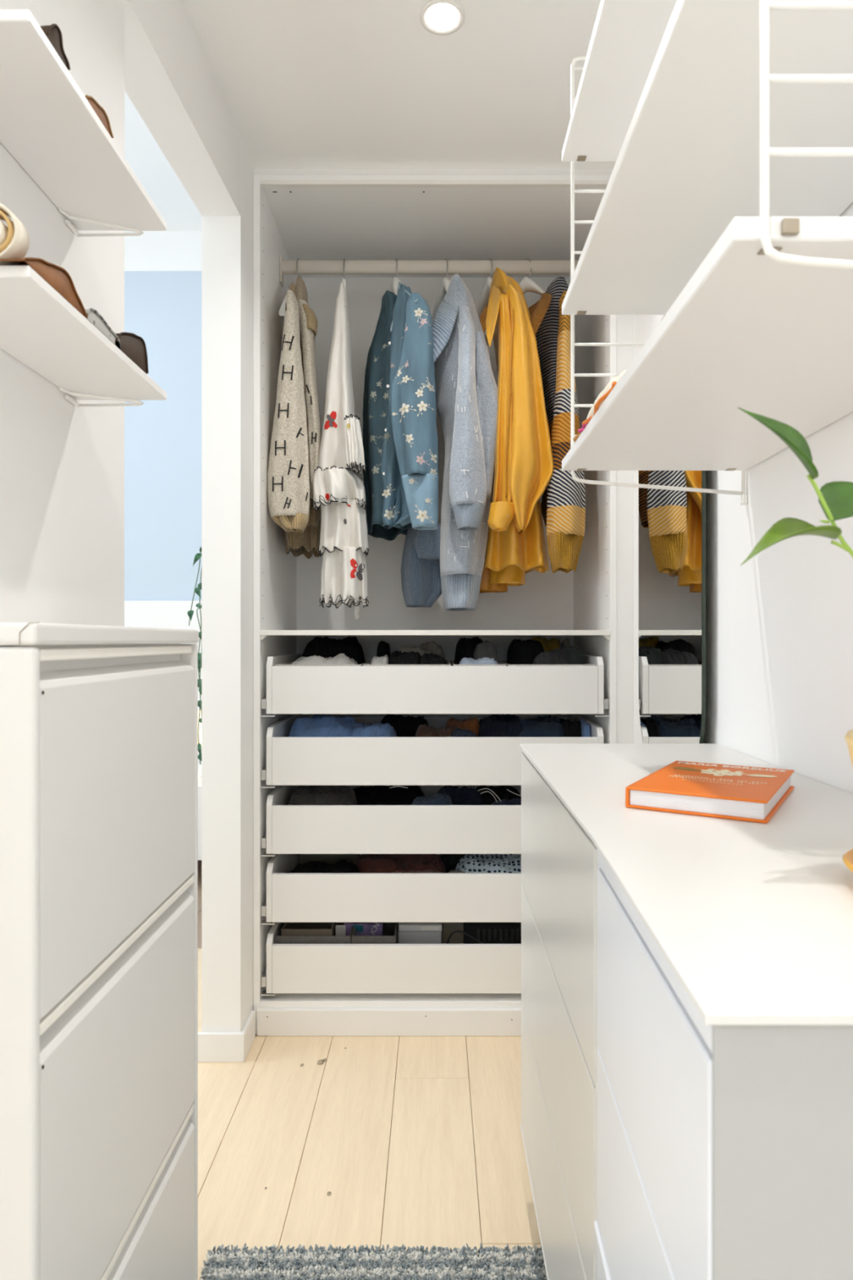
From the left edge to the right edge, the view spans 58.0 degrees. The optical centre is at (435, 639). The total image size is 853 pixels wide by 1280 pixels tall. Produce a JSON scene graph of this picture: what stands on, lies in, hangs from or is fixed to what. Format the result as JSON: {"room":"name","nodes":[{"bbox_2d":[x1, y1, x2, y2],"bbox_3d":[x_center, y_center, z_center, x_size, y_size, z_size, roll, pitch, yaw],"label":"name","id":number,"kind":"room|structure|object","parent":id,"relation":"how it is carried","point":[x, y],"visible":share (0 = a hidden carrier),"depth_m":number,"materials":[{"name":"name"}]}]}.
{"room":"walk-in closet","nodes":[
{"label":"walk-in closet","id":0,"kind":"room"},
{"bbox_2d":[0,0,240,626],"bbox_3d":[-0.565,-0.530,1.217,0.130,3.220,1.533,0,0,0],"label":"wall","id":1,"kind":"structure","parent":0,"point":[62,463],"depth_m":1.18,"materials":[{"name":"white paint"}]},
{"bbox_2d":[0,9,166,236],"bbox_3d":[-0.463,-0.605,0.946,0.133,0.024,0.387,0,0,0],"label":"wall shelf","id":2,"kind":"object","parent":1,"relation":"attached to","point":[48,125],"visible":1,"depth_m":0.94,"materials":[{"name":"white paint"}]},
{"bbox_2d":[40,23,70,70],"bbox_3d":[-0.428,-0.631,0.811,0.064,0.028,0.051,0,0,0],"label":"leather bag","id":3,"kind":"object","parent":2,"relation":"on","point":[52,32],"visible":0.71,"depth_m":0.81,"materials":[{"name":"brown leather"}]},
{"bbox_2d":[84,94,113,137],"bbox_3d":[-0.438,-0.626,0.912,0.084,0.018,0.072,0,0,0],"label":"leather bag","id":4,"kind":"object","parent":2,"relation":"on","point":[100,111],"visible":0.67,"depth_m":0.92,"materials":[{"name":"brown leather"}]},
{"bbox_2d":[0,265,166,407],"bbox_3d":[-0.463,-0.355,0.946,0.133,0.024,0.387,0,0,0],"label":"wall shelf","id":5,"kind":"object","parent":1,"relation":"attached to","point":[39,328],"visible":1,"depth_m":0.93,"materials":[{"name":"white paint"}]},
{"bbox_2d":[0,203,29,265],"bbox_3d":[-0.445,-0.400,0.765,0.073,0.065,0.022,0,0,0],"label":"roll","id":6,"kind":"object","parent":5,"relation":"on","point":[14,238],"visible":0.97,"depth_m":0.76,"materials":[{"name":"beige"}]},
{"bbox_2d":[0,257,88,317],"bbox_3d":[-0.443,-0.382,0.812,0.094,0.030,0.134,0,0,0],"label":"leather bag","id":7,"kind":"object","parent":5,"relation":"on","point":[55,276],"visible":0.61,"depth_m":0.81,"materials":[{"name":"brown leather"}]},
{"bbox_2d":[84,307,121,349],"bbox_3d":[-0.433,-0.376,0.924,0.074,0.018,0.097,0,0,0],"label":"patterned scarf","id":8,"kind":"object","parent":5,"relation":"on","point":[94,317],"visible":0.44,"depth_m":0.92,"materials":[{"name":"fabric"}]},
{"bbox_2d":[108,332,148,373],"bbox_3d":[-0.438,-0.388,1.010,0.084,0.042,0.108,0,0,0],"label":"leather bag","id":9,"kind":"object","parent":5,"relation":"on","point":[133,346],"visible":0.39,"depth_m":1.02,"materials":[{"name":"brown leather"}]},
{"bbox_2d":[124,231,201,764],"bbox_3d":[-1.900,-0.530,4.076,2.800,3.220,0.108,0,0,0],"label":"wall","id":10,"kind":"structure","parent":0,"point":[162,269],"depth_m":4.02,"materials":[{"name":"blue paint"}]},
{"bbox_2d":[124,600,201,639],"bbox_3d":[-1.900,-0.104,4.006,2.600,0.201,0.032,0,0,0],"label":"trim","id":11,"kind":"structure","parent":10,"relation":"attached to","point":[147,614],"depth_m":3.99,"materials":[{"name":"white paint"}]},
{"bbox_2d":[124,89,201,231],"bbox_3d":[-1.900,-2.170,2.340,2.800,0.060,3.580,0,0,0],"label":"ceiling","id":12,"kind":"structure","parent":0,"point":[142,153],"depth_m":3.54,"materials":[{"name":"white paint"}]},
{"bbox_2d":[186,535,201,764],"bbox_3d":[-0.741,-0.862,2.589,0.163,2.557,0.124,0,0,-35],"label":"trailing plant","id":13,"kind":"object","parent":12,"relation":"hanging from","point":[197,590],"visible":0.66,"depth_m":2.57,"materials":[{"name":"green plant"}]},
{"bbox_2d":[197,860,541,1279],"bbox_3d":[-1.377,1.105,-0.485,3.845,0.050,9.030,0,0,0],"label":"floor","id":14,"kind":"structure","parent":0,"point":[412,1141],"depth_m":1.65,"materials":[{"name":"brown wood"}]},
{"bbox_2d":[0,622,198,1279],"bbox_3d":[-0.428,0.532,0.853,0.200,1.095,0.442,0,0,0],"label":"cabinet","id":15,"kind":"object","parent":14,"relation":"on","point":[99,723],"visible":1,"depth_m":0.76,"materials":[{"name":"white laminate"}]},
{"bbox_2d":[197,764,201,860],"bbox_3d":[-1.175,0.857,3.650,0.850,0.446,0.600,0,0,0],"label":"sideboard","id":16,"kind":"object","parent":14,"relation":"on","point":[199,766],"visible":0.02,"depth_m":3.35,"materials":[{"name":"white paint"}]},
{"bbox_2d":[201,139,253,1031],"bbox_3d":[-0.550,-0.530,2.365,0.100,3.220,0.770,0,0,0],"label":"wall pier","id":17,"kind":"object","parent":14,"relation":"on","point":[227,1006],"visible":0.36,"depth_m":1.98,"materials":[{"name":"white paint"}]},
{"bbox_2d":[197,1010,255,1062],"bbox_3d":[-0.550,1.044,2.030,0.124,0.073,0.125,0,0,0],"label":"baseboard","id":18,"kind":"object","parent":17,"relation":"attached to","point":[212,1046],"visible":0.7,"depth_m":1.97,"materials":[{"name":"white paint"}]},
{"bbox_2d":[199,1242,546,1279],"bbox_3d":[-0.096,1.069,0.078,0.608,0.020,2.564,0,0,0],"label":"rug","id":19,"kind":"object","parent":14,"relation":"on","point":[395,1263],"visible":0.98,"depth_m":1.32,"materials":[{"name":"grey carpet"}]},
{"bbox_2d":[253,174,617,1035],"bbox_3d":[0.000,-0.098,2.387,0.996,2.355,0.579,0,0,0],"label":"wardrobe","id":20,"kind":"object","parent":14,"relation":"on","point":[304,217],"depth_m":2.11,"materials":[{"name":"laminate"}]},
{"bbox_2d":[252,168,253,1005],"bbox_3d":[-0.499,-0.145,2.118,0.001,2.290,0.025,0,0,0],"label":"trim","id":21,"kind":"structure","parent":20,"relation":"attached to","point":[252,168],"depth_m":2.10,"materials":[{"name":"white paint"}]},
{"bbox_2d":[267,275,323,559],"bbox_3d":[-0.400,-0.673,2.345,0.143,0.813,0.389,0,0,3],"label":"sweater","id":22,"kind":"object","parent":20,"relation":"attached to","point":[296,433],"visible":0.96,"depth_m":2.18,"materials":[{"name":"beige fabric"}]},
{"bbox_2d":[275,922,355,943],"bbox_3d":[-0.338,0.887,2.216,0.210,0.134,0.168,0,0,0],"label":"tray","id":23,"kind":"object","parent":20,"relation":"in","point":[279,939],"visible":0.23,"depth_m":2.13,"materials":[{"name":"grey fabric"}]},
{"bbox_2d":[281,922,337,935],"bbox_3d":[-0.360,0.880,2.220,0.142,0.140,0.130,0,0,0],"label":"tray","id":24,"kind":"object","parent":23,"relation":"in","point":[288,928],"visible":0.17,"depth_m":2.18,"materials":[{"name":"brown"}]},
{"bbox_2d":[335,922,382,935],"bbox_3d":[-0.217,0.879,2.207,0.134,0.141,0.021,0,0,0],"label":"magazine","id":25,"kind":"object","parent":23,"relation":"in","point":[362,929],"visible":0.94,"depth_m":2.21,"materials":[{"name":"purple paper"}]},
{"bbox_2d":[288,785,356,804],"bbox_3d":[-0.339,0.502,2.320,0.210,0.140,0.280,0,0,0],"label":"sweater","id":26,"kind":"object","parent":20,"relation":"in","point":[312,794],"visible":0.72,"depth_m":2.26,"materials":[{"name":"fabric"}]},
{"bbox_2d":[288,714,358,737],"bbox_3d":[-0.332,0.305,2.330,0.224,0.159,0.300,0,0,0],"label":"shirt","id":27,"kind":"object","parent":20,"relation":"in","point":[319,725],"visible":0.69,"depth_m":2.25,"materials":[{"name":"fabric"}]},
{"bbox_2d":[275,660,371,666],"bbox_3d":[-0.324,0.128,2.357,0.239,0.120,0.450,0,0,0],"label":"storage box","id":28,"kind":"object","parent":20,"relation":"in","point":[289,664],"visible":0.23,"depth_m":2.13,"materials":[{"name":"grey fabric"}]},
{"bbox_2d":[291,653,357,664],"bbox_3d":[-0.324,0.111,2.240,0.224,0.145,0.180,0,0,0],"label":"shirt","id":29,"kind":"object","parent":28,"relation":"in","point":[340,659],"visible":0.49,"depth_m":2.19,"materials":[{"name":"fabric"}]},
{"bbox_2d":[302,636,365,664],"bbox_3d":[-0.329,0.087,2.470,0.215,0.194,0.180,0,0,0],"label":"jacket","id":30,"kind":"object","parent":28,"relation":"in","point":[326,647],"visible":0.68,"depth_m":2.42,"materials":[{"name":"fabric"}]},
{"bbox_2d":[290,859,360,872],"bbox_3d":[-0.328,0.709,2.260,0.232,0.102,0.240,0,0,0],"label":"blouse","id":31,"kind":"object","parent":20,"relation":"in","point":[341,866],"visible":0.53,"depth_m":2.27,"materials":[{"name":"fabric"}]},
{"bbox_2d":[298,853,360,864],"bbox_3d":[-0.346,0.686,2.542,0.193,0.146,0.086,0,0,0],"label":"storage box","id":32,"kind":"object","parent":20,"relation":"in","point":[331,859],"visible":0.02,"depth_m":2.50,"materials":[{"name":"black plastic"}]},
{"bbox_2d":[343,257,346,292],"bbox_3d":[-0.280,-1.031,2.390,0.012,0.304,0.240,0,0,0],"label":"hanger","id":33,"kind":"object","parent":20,"relation":"hanging from","point":[344,258],"visible":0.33,"depth_m":2.37,"materials":[{"name":"silver metal"}]},
{"bbox_2d":[312,279,368,620],"bbox_3d":[-0.271,-0.587,2.252,0.168,1.055,0.270,0,0,0],"label":"dress","id":34,"kind":"object","parent":33,"relation":"hanging from","point":[339,491],"visible":1,"depth_m":2.21,"materials":[{"name":"white fabric"}]},
{"bbox_2d":[324,410,357,577],"bbox_3d":[-0.271,-0.418,2.206,0.099,0.485,0.053,0,0,0],"label":"flower","id":35,"kind":"object","parent":34,"relation":"on","point":[340,519],"depth_m":2.20,"materials":[{"name":"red fabric"}]},
{"bbox_2d":[350,721,396,737],"bbox_3d":[-0.187,0.314,2.280,0.157,0.140,0.200,0,0,0],"label":"jeans","id":36,"kind":"object","parent":20,"relation":"in","point":[359,730],"visible":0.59,"depth_m":2.23,"materials":[{"name":"fabric"}]},
{"bbox_2d":[351,922,398,943],"bbox_3d":[-0.170,0.887,2.216,0.122,0.134,0.168,0,0,0],"label":"tray","id":37,"kind":"object","parent":20,"relation":"in","point":[390,930],"visible":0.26,"depth_m":2.13,"materials":[{"name":"grey fabric"}]},
{"bbox_2d":[353,785,424,804],"bbox_3d":[-0.163,0.518,2.450,0.272,0.109,0.240,0,0,0],"label":"trousers","id":38,"kind":"object","parent":20,"relation":"in","point":[376,794],"visible":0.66,"depth_m":2.40,"materials":[{"name":"fabric"}]},
{"bbox_2d":[390,257,401,294],"bbox_3d":[-0.121,-1.064,2.390,0.042,0.238,0.330,0,0,-14],"label":"hanger","id":39,"kind":"object","parent":20,"relation":"hanging from","point":[394,286],"visible":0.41,"depth_m":2.36,"materials":[{"name":"silver metal"}]},
{"bbox_2d":[362,282,438,540],"bbox_3d":[-0.114,-0.692,2.348,0.213,0.754,0.500,0,0,-6],"label":"denim shirt","id":40,"kind":"object","parent":39,"relation":"hanging from","point":[400,434],"visible":1,"depth_m":2.17,"materials":[{"name":"blue fabric"}]},
{"bbox_2d":[368,343,390,499],"bbox_3d":[-0.170,-0.636,2.285,0.050,0.468,0.122,0,0,-17],"label":"print","id":41,"kind":"object","parent":40,"relation":"attached to","point":[380,353],"depth_m":2.26,"materials":[{"name":"grey"}]},
{"bbox_2d":[368,311,435,516],"bbox_3d":[-0.116,-0.625,2.189,0.232,0.571,0.083,0,0,36],"label":"flower","id":42,"kind":"object","parent":40,"relation":"on","point":[402,382],"depth_m":2.15,"materials":[{"name":"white fabric"}]},
{"bbox_2d":[382,307,437,523],"bbox_3d":[-0.074,-0.623,2.175,0.160,0.596,0.144,0,0,0],"label":"print","id":43,"kind":"object","parent":40,"relation":"attached to","point":[409,420],"depth_m":2.14,"materials":[{"name":"beige"}]},
{"bbox_2d":[391,318,430,465],"bbox_3d":[-0.088,-0.685,2.173,0.161,0.409,0.057,0,0,41],"label":"print","id":44,"kind":"object","parent":40,"relation":"attached to","point":[410,340],"depth_m":2.13,"materials":[{"name":"grey"}]},
{"bbox_2d":[353,853,446,872],"bbox_3d":[-0.117,0.709,2.380,0.311,0.101,0.280,0,0,0],"label":"sweater","id":45,"kind":"object","parent":20,"relation":"in","point":[366,863],"visible":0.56,"depth_m":2.33,"materials":[{"name":"fabric"}]},
{"bbox_2d":[380,714,428,737],"bbox_3d":[-0.099,0.307,2.420,0.174,0.154,0.240,0,0,0],"label":"shirt","id":46,"kind":"object","parent":20,"relation":"on","point":[407,726],"visible":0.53,"depth_m":2.36,"materials":[{"name":"fabric"}]},
{"bbox_2d":[363,660,451,666],"bbox_3d":[-0.077,0.128,2.357,0.243,0.120,0.450,0,0,0],"label":"storage box","id":47,"kind":"object","parent":20,"relation":"on","point":[448,664],"visible":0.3,"depth_m":2.13,"materials":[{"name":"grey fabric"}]},
{"bbox_2d":[370,654,388,664],"bbox_3d":[-0.162,0.113,2.230,0.059,0.142,0.120,0,0,0],"label":"sock","id":48,"kind":"object","parent":47,"relation":"in","point":[384,660],"visible":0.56,"depth_m":2.21,"materials":[{"name":"white fabric"}]},
{"bbox_2d":[376,640,390,658],"bbox_3d":[-0.169,0.093,2.500,0.045,0.183,0.140,0,0,0],"label":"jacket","id":49,"kind":"object","parent":47,"relation":"in","point":[383,648],"visible":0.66,"depth_m":2.46,"materials":[{"name":"fabric"}]},
{"bbox_2d":[388,650,421,664],"bbox_3d":[-0.089,0.107,2.250,0.115,0.153,0.160,0,0,0],"label":"blouse","id":50,"kind":"object","parent":47,"relation":"in","point":[397,657],"visible":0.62,"depth_m":2.21,"materials":[{"name":"fabric"}]},
{"bbox_2d":[398,640,445,659],"bbox_3d":[-0.048,0.093,2.440,0.170,0.181,0.180,0,0,0],"label":"shirt","id":51,"kind":"object","parent":47,"relation":"in","point":[432,646],"visible":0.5,"depth_m":2.42,"materials":[{"name":"fabric"}]},
{"bbox_2d":[419,652,446,664],"bbox_3d":[-0.008,0.110,2.220,0.091,0.148,0.120,0,0,0],"label":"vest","id":52,"kind":"object","parent":47,"relation":"in","point":[426,659],"visible":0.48,"depth_m":2.20,"materials":[{"name":"fabric"}]},
{"bbox_2d":[398,922,442,943],"bbox_3d":[-0.043,0.884,2.242,0.126,0.142,0.096,0,0,0],"label":"box","id":53,"kind":"object","parent":20,"relation":"in","point":[408,932],"visible":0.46,"depth_m":2.20,"materials":[{"name":"grey cardboard"}]},
{"bbox_2d":[411,792,453,804],"bbox_3d":[-0.010,0.508,2.220,0.133,0.128,0.140,0,0,0],"label":"jeans","id":54,"kind":"object","parent":20,"relation":"on","point":[439,798],"visible":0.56,"depth_m":2.21,"materials":[{"name":"blue fabric"}]},
{"bbox_2d":[253,168,613,174],"bbox_3d":[0.023,-1.283,2.120,1.044,0.014,0.019,0,0,0],"label":"trim","id":55,"kind":"structure","parent":20,"relation":"attached to","point":[255,171],"depth_m":2.11,"materials":[{"name":"white paint"}]},
{"bbox_2d":[414,724,455,737],"bbox_3d":[0.001,0.315,2.250,0.137,0.139,0.180,0,0,0],"label":"sweater","id":56,"kind":"object","parent":20,"relation":"on","point":[423,731],"visible":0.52,"depth_m":2.23,"materials":[{"name":"fabric"}]},
{"bbox_2d":[431,257,449,323],"bbox_3d":[0.033,-1.064,2.390,0.042,0.238,0.330,0,0,-16],"label":"hanger","id":57,"kind":"object","parent":20,"relation":"hanging from","point":[445,283],"visible":0.34,"depth_m":2.40,"materials":[{"name":"white plastic"}]},
{"bbox_2d":[400,273,497,610],"bbox_3d":[0.052,-0.570,2.317,0.270,0.956,0.396,0,0,-42],"label":"sweater","id":58,"kind":"object","parent":57,"relation":"hanging from","point":[448,560],"visible":0.94,"depth_m":2.20,"materials":[{"name":"blue fabric"}]},
{"bbox_2d":[442,922,463,942],"bbox_3d":[0.163,0.881,2.500,0.281,0.148,0.146,0,0,0],"label":"carton","id":59,"kind":"object","parent":20,"relation":"in","point":[448,928],"visible":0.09,"depth_m":2.43,"materials":[{"name":"beige"}]},
{"bbox_2d":[439,853,470,872],"bbox_3d":[0.061,0.722,2.460,0.158,0.075,0.200,0,0,0],"label":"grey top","id":60,"kind":"object","parent":20,"relation":"in","point":[451,861],"visible":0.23,"depth_m":2.43,"materials":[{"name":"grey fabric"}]},
{"bbox_2d":[437,785,483,804],"bbox_3d":[0.074,0.508,2.360,0.157,0.128,0.220,0,0,0],"label":"jeans","id":61,"kind":"object","parent":20,"relation":"in","point":[464,795],"visible":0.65,"depth_m":2.31,"materials":[{"name":"fabric"}]},
{"bbox_2d":[445,717,479,737],"bbox_3d":[0.084,0.310,2.380,0.116,0.148,0.200,0,0,0],"label":"orange brown top","id":62,"kind":"object","parent":20,"relation":"in","point":[473,724],"visible":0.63,"depth_m":2.33,"materials":[{"name":"fabric"}]},
{"bbox_2d":[451,728,476,737],"bbox_3d":[0.080,0.319,2.200,0.084,0.130,0.100,0,0,0],"label":"jeans","id":63,"kind":"object","parent":20,"relation":"in","point":[457,732],"visible":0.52,"depth_m":2.19,"materials":[{"name":"fabric"}]},
{"bbox_2d":[449,660,506,666],"bbox_3d":[0.123,0.128,2.357,0.146,0.120,0.450,0,0,0],"label":"storage box","id":64,"kind":"object","parent":20,"relation":"on","point":[451,662],"visible":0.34,"depth_m":2.13,"materials":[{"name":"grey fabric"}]},
{"bbox_2d":[453,636,483,664],"bbox_3d":[0.109,0.087,2.440,0.102,0.194,0.180,0,0,0],"label":"sweater","id":65,"kind":"object","parent":64,"relation":"in","point":[465,647],"visible":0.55,"depth_m":2.40,"materials":[{"name":"fabric"}]},
{"bbox_2d":[459,657,498,664],"bbox_3d":[0.123,0.117,2.210,0.131,0.135,0.110,0,0,0],"label":"shirt","id":66,"kind":"object","parent":64,"relation":"in","point":[464,660],"visible":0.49,"depth_m":2.18,"materials":[{"name":"fabric"}]},
{"bbox_2d":[473,640,497,661],"bbox_3d":[0.152,0.093,2.360,0.077,0.183,0.140,0,0,0],"label":"grey top","id":67,"kind":"object","parent":64,"relation":"in","point":[486,649],"visible":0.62,"depth_m":2.32,"materials":[{"name":"fabric"}]},
{"bbox_2d":[476,257,492,319],"bbox_3d":[0.170,-1.064,2.390,0.042,0.238,0.330,0,0,-17],"label":"hanger","id":68,"kind":"object","parent":20,"relation":"hanging from","point":[483,301],"visible":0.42,"depth_m":2.41,"materials":[{"name":"white plastic"}]},
{"bbox_2d":[479,266,553,592],"bbox_3d":[0.234,-0.612,2.339,0.215,0.921,0.438,0,0,0],"label":"blouse","id":69,"kind":"object","parent":68,"relation":"hanging from","point":[516,546],"visible":0.98,"depth_m":2.17,"materials":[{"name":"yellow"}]},
{"bbox_2d":[455,853,520,872],"bbox_3d":[0.168,0.696,2.270,0.231,0.127,0.240,0,0,0],"label":"blouse","id":70,"kind":"object","parent":20,"relation":"on","point":[472,863],"visible":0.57,"depth_m":2.22,"materials":[{"name":"fabric"}]},
{"bbox_2d":[463,922,520,943],"bbox_3d":[0.172,0.886,2.248,0.175,0.136,0.103,0,0,0],"label":"case","id":71,"kind":"object","parent":20,"relation":"in","point":[485,932],"visible":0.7,"depth_m":2.20,"materials":[{"name":"black plastic"}]},
{"bbox_2d":[475,785,520,804],"bbox_3d":[0.195,0.514,2.400,0.160,0.117,0.240,0,0,0],"label":"trousers","id":72,"kind":"object","parent":20,"relation":"in","point":[501,791],"visible":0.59,"depth_m":2.34,"materials":[{"name":"fabric"}]},
{"bbox_2d":[477,714,523,737],"bbox_3d":[0.199,0.306,2.360,0.165,0.156,0.260,0,0,0],"label":"jeans","id":73,"kind":"object","parent":20,"relation":"in","point":[494,725],"visible":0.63,"depth_m":2.29,"materials":[{"name":"fabric"}]},
{"bbox_2d":[491,797,520,804],"bbox_3d":[0.232,0.512,2.220,0.172,0.120,0.140,0,0,0],"label":"jeans","id":74,"kind":"object","parent":20,"relation":"on","point":[514,801],"visible":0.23,"depth_m":2.20,"materials":[{"name":"fabric"}]},
{"bbox_2d":[484,258,575,346],"bbox_3d":[0.282,-1.064,2.390,0.330,0.238,0.042,0,0,40],"label":"hanger","id":75,"kind":"object","parent":20,"relation":"hanging from","point":[527,285],"visible":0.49,"depth_m":2.37,"materials":[{"name":"white plastic"}]},
{"bbox_2d":[528,276,585,573],"bbox_3d":[0.340,-0.632,2.287,0.168,0.878,0.328,0,0,-2],"label":"striped sweater","id":76,"kind":"object","parent":75,"relation":"hanging from","point":[563,500],"visible":0.76,"depth_m":2.16,"materials":[{"name":"fabric"}]},
{"bbox_2d":[518,715,564,737],"bbox_3d":[0.313,0.308,2.330,0.168,0.153,0.260,0,0,0],"label":"jeans","id":77,"kind":"object","parent":20,"relation":"in","point":[548,726],"visible":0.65,"depth_m":2.25,"materials":[{"name":"blue fabric"}]},
{"bbox_2d":[497,660,595,666],"bbox_3d":[0.324,0.128,2.357,0.243,0.120,0.450,0,0,0],"label":"storage box","id":78,"kind":"object","parent":20,"relation":"in","point":[504,662],"visible":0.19,"depth_m":2.13,"materials":[{"name":"grey fabric"}]},
{"bbox_2d":[506,639,544,664],"bbox_3d":[0.282,0.090,2.400,0.120,0.188,0.200,0,0,0],"label":"sweater","id":79,"kind":"object","parent":78,"relation":"in","point":[519,651],"visible":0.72,"depth_m":2.33,"materials":[{"name":"fabric"}]},
{"bbox_2d":[531,636,560,651],"bbox_3d":[0.354,0.087,2.500,0.114,0.194,0.140,0,0,0],"label":"folded clothing","id":80,"kind":"object","parent":78,"relation":"in","point":[553,643],"visible":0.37,"depth_m":2.46,"materials":[{"name":"fabric"}]},
{"bbox_2d":[532,648,568,664],"bbox_3d":[0.330,0.104,2.220,0.113,0.160,0.140,0,0,0],"label":"grey top","id":81,"kind":"object","parent":78,"relation":"in","point":[557,656],"visible":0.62,"depth_m":2.19,"materials":[{"name":"grey fabric"}]},
{"bbox_2d":[560,645,585,664],"bbox_3d":[0.400,0.100,2.280,0.078,0.168,0.200,0,0,0],"label":"grey top","id":82,"kind":"object","parent":78,"relation":"in","point":[575,656],"visible":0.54,"depth_m":2.23,"materials":[{"name":"fabric"}]},
{"bbox_2d":[560,718,582,737],"bbox_3d":[0.405,0.308,2.320,0.080,0.152,0.240,0,0,0],"label":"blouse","id":83,"kind":"object","parent":20,"relation":"in","point":[571,729],"visible":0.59,"depth_m":2.24,"materials":[{"name":"fabric"}]},
{"bbox_2d":[579,718,590,737],"bbox_3d":[0.433,0.308,2.250,0.027,0.152,0.160,0,0,0],"label":"shirt","id":84,"kind":"object","parent":20,"relation":"in","point":[585,728],"visible":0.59,"depth_m":2.21,"materials":[{"name":"fabric"}]},
{"bbox_2d":[617,315,633,743],"bbox_3d":[0.521,-0.104,2.122,0.047,2.369,0.020,0,0,0],"label":"trim","id":85,"kind":"structure","parent":20,"relation":"attached to","point":[624,322],"depth_m":2.11,"materials":[{"name":"white paint"}]},
{"bbox_2d":[520,749,598,1279],"bbox_3d":[0.354,0.574,1.139,0.378,0.734,0.696,0,0,0],"label":"dresser","id":86,"kind":"object","parent":14,"relation":"on","point":[559,863],"visible":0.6,"depth_m":1.02,"materials":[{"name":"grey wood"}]},
{"bbox_2d":[520,743,852,1025],"bbox_3d":[0.344,0.203,0.950,0.398,0.006,1.076,0,0,0],"label":"countertop","id":87,"kind":"structure","parent":86,"relation":"on","point":[753,921],"depth_m":0.65,"materials":[{"name":"white"}]},
{"bbox_2d":[625,760,794,823],"bbox_3d":[0.355,0.187,0.978,0.158,0.025,0.236,0,0,31],"label":"book","id":88,"kind":"object","parent":87,"relation":"on","point":[731,792],"visible":1,"depth_m":0.91,"materials":[{"name":"orange paper"}]},
{"bbox_2d":[669,774,765,784],"bbox_3d":[0.350,0.175,0.959,0.115,0.001,0.029,0,0,31],"label":"print","id":89,"kind":"object","parent":88,"relation":"on","point":[674,775],"depth_m":0.96},
{"bbox_2d":[842,848,852,872],"bbox_3d":[0.404,0.189,0.600,0.153,0.022,0.153,0,0,0],"label":"saucer","id":90,"kind":"object","parent":87,"relation":"on","point":[847,857],"visible":1,"depth_m":0.63,"materials":[{"name":"orange ceramic"}]},
{"bbox_2d":[844,729,852,768],"bbox_3d":[0.404,0.132,0.600,0.150,0.112,0.150,0,0,0],"label":"plant pot","id":91,"kind":"object","parent":90,"relation":"on","point":[849,736],"visible":1,"depth_m":0.62,"materials":[{"name":"brown ceramic"}]},
{"bbox_2d":[737,407,852,564],"bbox_3d":[0.323,-0.034,0.579,0.209,0.268,0.063,0,0,-21],"label":"pothos plant","id":92,"kind":"object","parent":91,"relation":"on","point":[835,498],"visible":1,"depth_m":0.58,"materials":[{"name":"green plant"}]},
{"bbox_2d":[179,0,616,168],"bbox_3d":[0.013,-1.320,1.600,1.265,0.060,2.300,0,0,0],"label":"ceiling","id":93,"kind":"structure","parent":0,"point":[302,84],"depth_m":1.77,"materials":[{"name":"white paint"}]},
{"bbox_2d":[419,0,465,35],"bbox_3d":[0.015,-1.286,1.591,0.094,0.008,0.094,0,0,0],"label":"recessed light","id":94,"kind":"object","parent":93,"relation":"in","point":[437,17],"visible":1,"depth_m":1.59,"materials":[{"name":"white"}]},
{"bbox_2d":[633,201,852,794],"bbox_3d":[0.595,-0.530,-1.125,0.100,3.220,7.750,0,0,0],"label":"wall","id":95,"kind":"structure","parent":0,"point":[780,622],"depth_m":1.23,"materials":[{"name":"white paint"}]},
{"bbox_2d":[561,0,677,161],"bbox_3d":[0.381,-0.841,0.955,0.320,0.019,0.783,0,0,0],"label":"wall shelf","id":96,"kind":"object","parent":95,"relation":"attached to","point":[628,35],"visible":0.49,"depth_m":1.13,"materials":[{"name":"white paint"}]},
{"bbox_2d":[570,56,747,505],"bbox_3d":[0.391,-0.628,1.346,0.308,0.783,0.012,0,0,0],"label":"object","id":97,"kind":"object","parent":95,"relation":"attached to","point":[744,497],"visible":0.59,"depth_m":1.34,"materials":[{"name":"white metal"}]},
{"bbox_2d":[638,315,706,743],"bbox_3d":[0.531,-0.188,1.722,0.028,1.090,0.465,0,0,0],"label":"wall mirror","id":98,"kind":"object","parent":95,"relation":"attached to","point":[672,524],"visible":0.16,"depth_m":1.67,"materials":[{"name":"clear mirror"}]},
{"bbox_2d":[561,0,852,315],"bbox_3d":[0.381,-0.574,0.955,0.320,0.019,0.783,0,0,0],"label":"wall shelf","id":99,"kind":"object","parent":95,"relation":"attached to","point":[687,164],"visible":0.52,"depth_m":0.89,"materials":[{"name":"white paint"}]},
{"bbox_2d":[561,216,852,471],"bbox_3d":[0.381,-0.303,0.955,0.320,0.019,0.783,0,0,0],"label":"wall shelf","id":100,"kind":"object","parent":95,"relation":"attached to","point":[748,331],"visible":0.95,"depth_m":0.82,"materials":[{"name":"white paint"}]},
{"bbox_2d":[573,369,626,441],"bbox_3d":[0.308,-0.336,1.090,0.185,0.046,0.320,0,0,0],"label":"book","id":101,"kind":"object","parent":100,"relation":"on","point":[605,393],"visible":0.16,"depth_m":1.04,"materials":[{"name":"orange paper"}]},
{"bbox_2d":[594,849,852,1279],"bbox_3d":[0.345,0.573,0.603,0.396,0.731,0.372,0,0,0],"label":"dresser","id":102,"kind":"object","parent":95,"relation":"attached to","point":[724,1152],"visible":0.82,"depth_m":0.42,"materials":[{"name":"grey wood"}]},
{"bbox_2d":[760,0,852,270],"bbox_3d":[0.391,-0.628,0.562,0.308,0.783,0.012,0,0,0],"label":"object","id":103,"kind":"object","parent":95,"relation":"attached to","point":[766,6],"visible":1,"depth_m":0.56,"materials":[{"name":"white metal"}]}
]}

